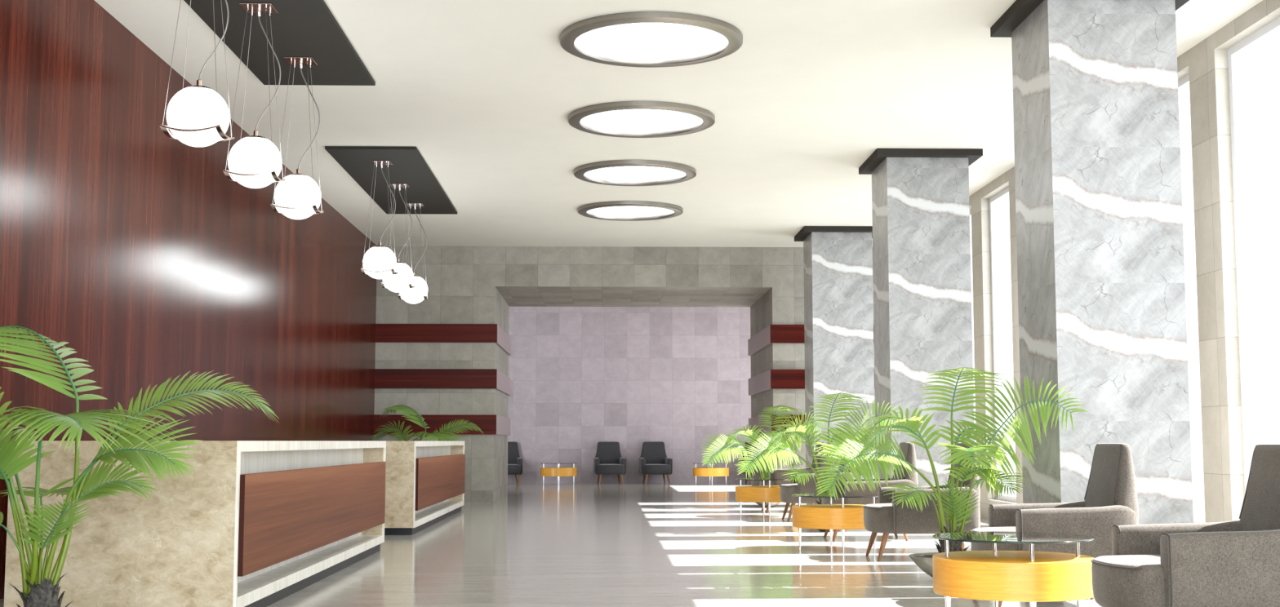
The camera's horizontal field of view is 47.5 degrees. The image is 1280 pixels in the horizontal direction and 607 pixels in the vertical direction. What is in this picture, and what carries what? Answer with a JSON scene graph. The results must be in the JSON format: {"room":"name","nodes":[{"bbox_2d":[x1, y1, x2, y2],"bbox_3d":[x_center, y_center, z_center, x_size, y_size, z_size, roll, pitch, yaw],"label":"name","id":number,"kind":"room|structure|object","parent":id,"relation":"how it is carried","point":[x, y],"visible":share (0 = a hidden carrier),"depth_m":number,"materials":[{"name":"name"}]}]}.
{"room":"lobby","nodes":[
{"label":"lobby","id":0,"kind":"room"},
{"bbox_2d":[0,0,376,599],"bbox_3d":[-4.595,-0.209,11.225,0.200,4.732,31.540,0,-5,-1],"label":"wall","id":1,"kind":"structure","parent":0,"point":[128,244],"depth_m":13.49,"materials":[{"name":"brown wood"}]},
{"bbox_2d":[0,483,1101,606],"bbox_3d":[-0.190,2.800,16.837,13.300,0.200,43.650,0,-5,-1],"label":"floor","id":2,"kind":"structure","parent":0,"point":[535,544],"depth_m":13.45,"materials":[{"name":"tile"}]},
{"bbox_2d":[0,325,277,606],"bbox_3d":[-3.120,0.935,7.374,2.057,1.729,1.668,-1,-5,10],"label":"potted palm","id":3,"kind":"object","parent":2,"relation":"on","point":[39,590],"visible":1,"depth_m":7.45,"materials":[{"name":"plant"}]},
{"bbox_2d":[4,440,386,606],"bbox_3d":[-3.183,1.665,11.765,1.410,1.103,6.005,0,-5,-1],"label":"reception desk","id":4,"kind":"object","parent":2,"relation":"on","point":[255,523],"depth_m":8.81,"materials":[{"name":"beige stone"}]},
{"bbox_2d":[384,441,465,535],"bbox_3d":[-3.401,2.462,20.179,1.410,1.103,6.135,0,-5,-1],"label":"reception desk","id":5,"kind":"object","parent":2,"relation":"on","point":[425,481],"depth_m":17.75,"materials":[{"name":"beige stone"}]},
{"bbox_2d":[367,404,482,441],"bbox_3d":[-3.830,2.572,24.664,2.057,1.729,1.668,-1,-5,10],"label":"potted palm","id":6,"kind":"object","parent":2,"relation":"on","point":[442,435],"visible":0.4,"depth_m":24.87,"materials":[{"name":"plant"}]},
{"bbox_2d":[507,442,522,484],"bbox_3d":[-3.439,4.120,37.596,0.802,1.087,1.027,1,-5,-6],"label":"armchair","id":7,"kind":"object","parent":2,"relation":"on","point":[514,461],"visible":0.49,"depth_m":37.92,"materials":[{"name":"grey fabric"}]},
{"bbox_2d":[540,462,577,485],"bbox_3d":[-2.059,4.321,36.866,0.914,0.549,0.914,0,-5,-1],"label":"coffee table","id":8,"kind":"object","parent":2,"relation":"on","point":[558,472],"visible":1,"depth_m":36.51,"materials":[{"name":"orange glass"}]},
{"bbox_2d":[593,442,626,484],"bbox_3d":[-0.780,4.126,37.664,0.802,1.087,1.027,1,-5,-6],"label":"armchair","id":9,"kind":"object","parent":2,"relation":"on","point":[608,460],"visible":1,"depth_m":37.97,"materials":[{"name":"grey fabric"}]},
{"bbox_2d":[639,442,672,484],"bbox_3d":[0.405,4.129,37.695,0.802,1.087,1.027,1,-5,-6],"label":"armchair","id":10,"kind":"object","parent":2,"relation":"on","point":[653,460],"visible":1,"depth_m":37.99,"materials":[{"name":"grey fabric"}]},
{"bbox_2d":[693,462,728,485],"bbox_3d":[1.798,4.321,36.866,0.914,0.549,0.914,0,-5,-1],"label":"coffee table","id":11,"kind":"object","parent":2,"relation":"on","point":[712,472],"visible":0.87,"depth_m":36.50,"materials":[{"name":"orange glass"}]},
{"bbox_2d":[741,442,751,484],"bbox_3d":[3.089,4.136,37.764,0.802,1.087,1.027,1,-5,-6],"label":"armchair","id":12,"kind":"object","parent":2,"relation":"on","point":[746,443],"visible":0.16,"depth_m":38.05,"materials":[{"name":"grey fabric"}]},
{"bbox_2d":[735,478,791,518],"bbox_3d":[1.863,2.859,21.431,0.914,0.549,0.914,0,-5,-1],"label":"coffee table","id":13,"kind":"object","parent":2,"relation":"on","point":[762,494],"visible":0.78,"depth_m":21.06,"materials":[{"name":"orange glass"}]},
{"bbox_2d":[700,405,826,507],"bbox_3d":[2.028,2.576,24.671,2.117,1.724,1.836,0,-5,-1],"label":"potted palm","id":14,"kind":"object","parent":2,"relation":"on","point":[727,442],"visible":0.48,"depth_m":24.30,"materials":[{"name":"plant"}]},
{"bbox_2d":[755,502,779,507],"bbox_3d":[2.140,3.309,24.410,0.654,0.214,0.654,0,-5,-1],"label":"bowl planter","id":15,"kind":"object","parent":14,"relation":"attached to","point":[772,504],"depth_m":24.27,"materials":[{"name":"grey ceramic"}]},
{"bbox_2d":[759,442,826,512],"bbox_3d":[2.399,2.734,22.964,1.027,1.087,0.802,0,-5,-1],"label":"armchair","id":16,"kind":"object","parent":2,"relation":"on","point":[776,473],"visible":0.3,"depth_m":22.63,"materials":[{"name":"grey fabric"}]},
{"bbox_2d":[779,442,857,522],"bbox_3d":[2.468,2.484,20.327,1.027,1.087,0.802,0,-5,-1],"label":"armchair","id":17,"kind":"object","parent":2,"relation":"on","point":[786,491],"visible":0.41,"depth_m":19.97,"materials":[{"name":"grey fabric"}]},
{"bbox_2d":[734,392,906,531],"bbox_3d":[2.176,1.961,18.181,2.117,1.724,1.836,0,-5,-1],"label":"potted palm","id":18,"kind":"object","parent":2,"relation":"on","point":[802,430],"visible":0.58,"depth_m":17.83,"materials":[{"name":"plant"}]},
{"bbox_2d":[794,226,875,505],"bbox_3d":[3.424,1.105,25.084,1.320,4.731,1.320,0,-5,-1],"label":"marble column","id":19,"kind":"structure","parent":2,"relation":"on","point":[837,260],"depth_m":24.66,"materials":[{"name":"grey stone"}]},
{"bbox_2d":[791,493,878,551],"bbox_3d":[2.026,2.248,14.982,0.914,0.549,0.914,0,-5,-1],"label":"coffee table","id":20,"kind":"object","parent":2,"relation":"on","point":[830,517],"visible":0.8,"depth_m":14.61,"materials":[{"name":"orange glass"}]},
{"bbox_2d":[821,442,918,542],"bbox_3d":[2.568,2.117,16.445,1.027,1.087,0.802,0,-5,-1],"label":"armchair","id":21,"kind":"object","parent":2,"relation":"on","point":[908,449],"visible":0.4,"depth_m":16.11,"materials":[{"name":"grey fabric"}]},
{"bbox_2d":[858,148,982,486],"bbox_3d":[3.593,0.486,18.556,1.320,4.731,1.320,0,-5,-1],"label":"marble column","id":22,"kind":"structure","parent":2,"relation":"on","point":[922,319],"depth_m":18.12,"materials":[{"name":"grey stone"}]},
{"bbox_2d":[862,443,980,561],"bbox_3d":[2.637,1.865,13.788,1.027,1.087,0.802,0,-5,-1],"label":"armchair","id":23,"kind":"object","parent":2,"relation":"on","point":[884,517],"visible":0.61,"depth_m":13.41,"materials":[{"name":"grey fabric"}]},
{"bbox_2d":[812,367,1087,577],"bbox_3d":[2.329,1.345,11.682,2.117,1.724,1.836,0,-5,-1],"label":"potted palm","id":24,"kind":"object","parent":2,"relation":"on","point":[923,561],"visible":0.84,"depth_m":11.32,"materials":[{"name":"plant"}]},
{"bbox_2d":[908,552,938,577],"bbox_3d":[2.442,2.079,11.422,0.654,0.214,0.654,0,-5,-1],"label":"bowl planter","id":25,"kind":"object","parent":24,"relation":"attached to","point":[923,561],"depth_m":11.33,"materials":[{"name":"grey ceramic"}]},
{"bbox_2d":[932,532,1093,606],"bbox_3d":[2.165,1.629,8.443,0.914,0.549,0.914,0,-5,-1],"label":"coffee table","id":26,"kind":"object","parent":2,"relation":"on","point":[1033,577],"visible":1,"depth_m":8.11,"materials":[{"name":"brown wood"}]},
{"bbox_2d":[970,443,1138,606],"bbox_3d":[2.785,1.499,9.928,1.027,1.087,0.802,0,-5,-1],"label":"armchair","id":27,"kind":"object","parent":2,"relation":"on","point":[1110,499],"visible":0.66,"depth_m":9.61,"materials":[{"name":"grey fabric"}]},
{"bbox_2d":[990,0,1193,524],"bbox_3d":[3.764,-0.138,11.967,1.320,4.731,1.320,0,-5,-1],"label":"marble column","id":28,"kind":"structure","parent":2,"relation":"on","point":[1102,304],"depth_m":11.53,"materials":[{"name":"grey stone"}]},
{"bbox_2d":[1090,444,1279,606],"bbox_3d":[2.841,1.261,7.410,1.027,1.087,0.802,0,-5,-1],"label":"armchair","id":29,"kind":"object","parent":2,"relation":"on","point":[1234,563],"visible":1,"depth_m":7.05,"materials":[{"name":"grey fabric"}]},
{"bbox_2d":[373,245,875,502],"bbox_3d":[0.497,1.483,29.082,10.905,4.732,4.060,0,-5,-1],"label":"wall","id":30,"kind":"structure","parent":0,"point":[466,285],"depth_m":27.19,"materials":[{"name":"grey stone"}]},
{"bbox_2d":[373,414,511,435],"bbox_3d":[-3.827,2.428,28.881,2.255,0.360,4.160,0,-5,-1],"label":"trim","id":31,"kind":"structure","parent":30,"relation":"attached to","point":[489,424],"depth_m":26.82,"materials":[{"name":"brown wood"}]},
{"bbox_2d":[373,368,511,395],"bbox_3d":[-3.827,1.587,28.960,2.255,0.358,4.160,0,-5,-1],"label":"trim","id":32,"kind":"structure","parent":30,"relation":"attached to","point":[495,379],"depth_m":26.89,"materials":[{"name":"brown wood"}]},
{"bbox_2d":[374,324,511,355],"bbox_3d":[-3.827,0.745,29.040,2.255,0.343,4.160,0,-5,-1],"label":"trim","id":33,"kind":"structure","parent":30,"relation":"attached to","point":[384,333],"depth_m":26.97,"materials":[{"name":"brown wood"}]},
{"bbox_2d":[507,306,751,484],"bbox_3d":[-0.648,2.384,38.593,13.100,4.732,0.200,0,-5,-1],"label":"wall niche","id":34,"kind":"object","parent":30,"relation":"in","point":[582,378],"visible":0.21,"depth_m":38.53,"materials":[{"name":"stone"}]},
{"bbox_2d":[748,415,804,435],"bbox_3d":[3.536,2.446,29.070,2.325,0.360,4.160,0,-5,-1],"label":"trim","id":35,"kind":"structure","parent":30,"relation":"attached to","point":[753,421],"depth_m":27.64,"materials":[{"name":"brown wood"}]},
{"bbox_2d":[747,324,874,355],"bbox_3d":[3.536,0.763,29.229,2.325,0.343,4.160,0,-5,-1],"label":"trim","id":36,"kind":"structure","parent":30,"relation":"attached to","point":[772,334],"depth_m":27.15,"materials":[{"name":"brown wood"}]},
{"bbox_2d":[748,369,875,395],"bbox_3d":[3.536,1.605,29.150,2.325,0.358,4.160,0,-5,-1],"label":"trim","id":37,"kind":"structure","parent":30,"relation":"attached to","point":[770,380],"depth_m":27.07,"materials":[{"name":"brown wood"}]},
{"bbox_2d":[94,0,1262,247],"bbox_3d":[-0.190,-2.110,17.302,13.300,0.200,43.650,0,-5,-1],"label":"ceiling","id":38,"kind":"structure","parent":0,"point":[486,91],"depth_m":15.78,"materials":[{"name":"paint"}]},
{"bbox_2d":[184,0,375,85],"bbox_3d":[-3.175,-2.483,12.085,1.122,0.039,5.350,0,-5,-1],"label":"board","id":39,"kind":"object","parent":38,"relation":"attached to","point":[300,28],"visible":1,"depth_m":13.12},
{"bbox_2d":[159,0,234,146],"bbox_3d":[-3.120,-1.865,10.335,0.429,1.520,0.429,0,-5,-1],"label":"globe pendant","id":40,"kind":"object","parent":39,"relation":"hanging from","point":[197,116],"visible":1,"depth_m":10.14,"materials":[{"name":"glass"}]},
{"bbox_2d":[222,2,285,188],"bbox_3d":[-3.164,-1.705,12.017,0.429,1.520,0.429,0,-5,-1],"label":"globe pendant","id":41,"kind":"object","parent":39,"relation":"hanging from","point":[254,162],"visible":1,"depth_m":11.85,"materials":[{"name":"glass"}]},
{"bbox_2d":[270,56,324,219],"bbox_3d":[-3.207,-1.546,13.698,0.429,1.520,0.429,0,-5,-1],"label":"globe pendant","id":42,"kind":"object","parent":39,"relation":"hanging from","point":[298,197],"visible":1,"depth_m":13.52,"materials":[{"name":"glass"}]},
{"bbox_2d":[324,146,457,214],"bbox_3d":[-3.394,-1.682,20.544,1.122,0.039,5.150,0,-5,-1],"label":"board","id":43,"kind":"object","parent":38,"relation":"attached to","point":[409,166],"visible":1,"depth_m":19.90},
{"bbox_2d":[360,160,398,279],"bbox_3d":[-3.338,-1.070,18.724,0.429,1.520,0.429,0,-5,-1],"label":"globe pendant","id":44,"kind":"object","parent":43,"relation":"hanging from","point":[379,262],"visible":1,"depth_m":18.54,"materials":[{"name":"glass"}]},
{"bbox_2d":[381,183,414,293],"bbox_3d":[-3.381,-0.912,20.396,0.429,1.520,0.429,0,-5,-1],"label":"globe pendant","id":45,"kind":"object","parent":43,"relation":"hanging from","point":[401,282],"visible":0.9,"depth_m":20.23,"materials":[{"name":"glass"}]},
{"bbox_2d":[397,203,428,303],"bbox_3d":[-3.424,-0.753,22.068,0.429,1.520,0.429,0,-5,-1],"label":"globe pendant","id":46,"kind":"object","parent":43,"relation":"hanging from","point":[418,294],"visible":0.83,"depth_m":21.90,"materials":[{"name":"glass"}]},
{"bbox_2d":[577,200,683,221],"bbox_3d":[-0.149,-1.450,22.872,1.650,0.061,1.650,0,-5,-1],"label":"ceiling light","id":47,"kind":"object","parent":38,"relation":"attached to","point":[623,211],"visible":1,"depth_m":22.88,"materials":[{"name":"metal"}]},
{"bbox_2d":[587,205,672,217],"bbox_3d":[-0.149,-1.474,22.875,1.370,0.008,1.370,0,-5,-1],"label":"diffuser","id":48,"kind":"object","parent":47,"relation":"attached to","point":[593,211],"depth_m":23.00,"materials":[{"name":"white plastic"}]},
{"bbox_2d":[573,160,696,186],"bbox_3d":[-0.066,-1.755,19.658,1.650,0.061,1.650,0,-5,-1],"label":"ceiling light","id":49,"kind":"object","parent":38,"relation":"attached to","point":[615,172],"visible":1,"depth_m":19.69,"materials":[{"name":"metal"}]},
{"bbox_2d":[585,166,684,181],"bbox_3d":[-0.066,-1.778,19.660,1.370,0.008,1.370,0,-5,-1],"label":"diffuser","id":50,"kind":"object","parent":49,"relation":"attached to","point":[592,173],"depth_m":19.78,"materials":[{"name":"white plastic"}]},
{"bbox_2d":[568,101,715,137],"bbox_3d":[0.018,-2.063,16.403,1.650,0.061,1.650,0,-5,-1],"label":"ceiling light","id":51,"kind":"object","parent":38,"relation":"attached to","point":[627,119],"visible":1,"depth_m":16.38,"materials":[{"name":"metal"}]},
{"bbox_2d":[581,109,702,131],"bbox_3d":[0.018,-2.086,16.406,1.370,0.008,1.370,0,-5,-1],"label":"diffuser","id":52,"kind":"object","parent":51,"relation":"attached to","point":[592,120],"depth_m":16.48,"materials":[{"name":"white plastic"}]},
{"bbox_2d":[560,11,742,67],"bbox_3d":[0.103,-2.370,13.159,1.650,0.061,1.650,0,-5,-1],"label":"ceiling light","id":53,"kind":"object","parent":38,"relation":"attached to","point":[649,39],"visible":1,"depth_m":13.12,"materials":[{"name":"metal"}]},
{"bbox_2d":[575,22,727,58],"bbox_3d":[0.103,-2.394,13.161,1.370,0.008,1.370,0,-5,-1],"label":"diffuser","id":54,"kind":"object","parent":53,"relation":"attached to","point":[633,40],"depth_m":13.25,"materials":[{"name":"white plastic"}]},
{"bbox_2d":[968,0,1279,523],"bbox_3d":[5.257,-0.185,11.478,0.200,4.732,31.540,0,-5,-1],"label":"wall","id":55,"kind":"structure","parent":0,"point":[1206,64],"depth_m":13.04,"materials":[{"name":"stone"}]},
{"bbox_2d":[989,186,1016,502],"bbox_3d":[5.084,0.563,20.074,0.060,4.305,1.440,0,-5,-1],"label":"window","id":56,"kind":"structure","parent":55,"relation":"in","point":[1004,193],"depth_m":20.77,"materials":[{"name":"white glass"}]},
{"bbox_2d":[1177,73,1204,523],"bbox_3d":[5.240,-0.006,14.073,0.060,4.305,1.440,0,-5,-1],"label":"window","id":57,"kind":"structure","parent":55,"relation":"in","point":[1184,82],"depth_m":13.98,"materials":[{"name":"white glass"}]},
{"bbox_2d":[1227,16,1279,493],"bbox_3d":[5.292,-0.195,12.073,0.060,4.305,1.440,0,-5,-1],"label":"window","id":58,"kind":"structure","parent":55,"relation":"in","point":[1233,51],"depth_m":12.73,"materials":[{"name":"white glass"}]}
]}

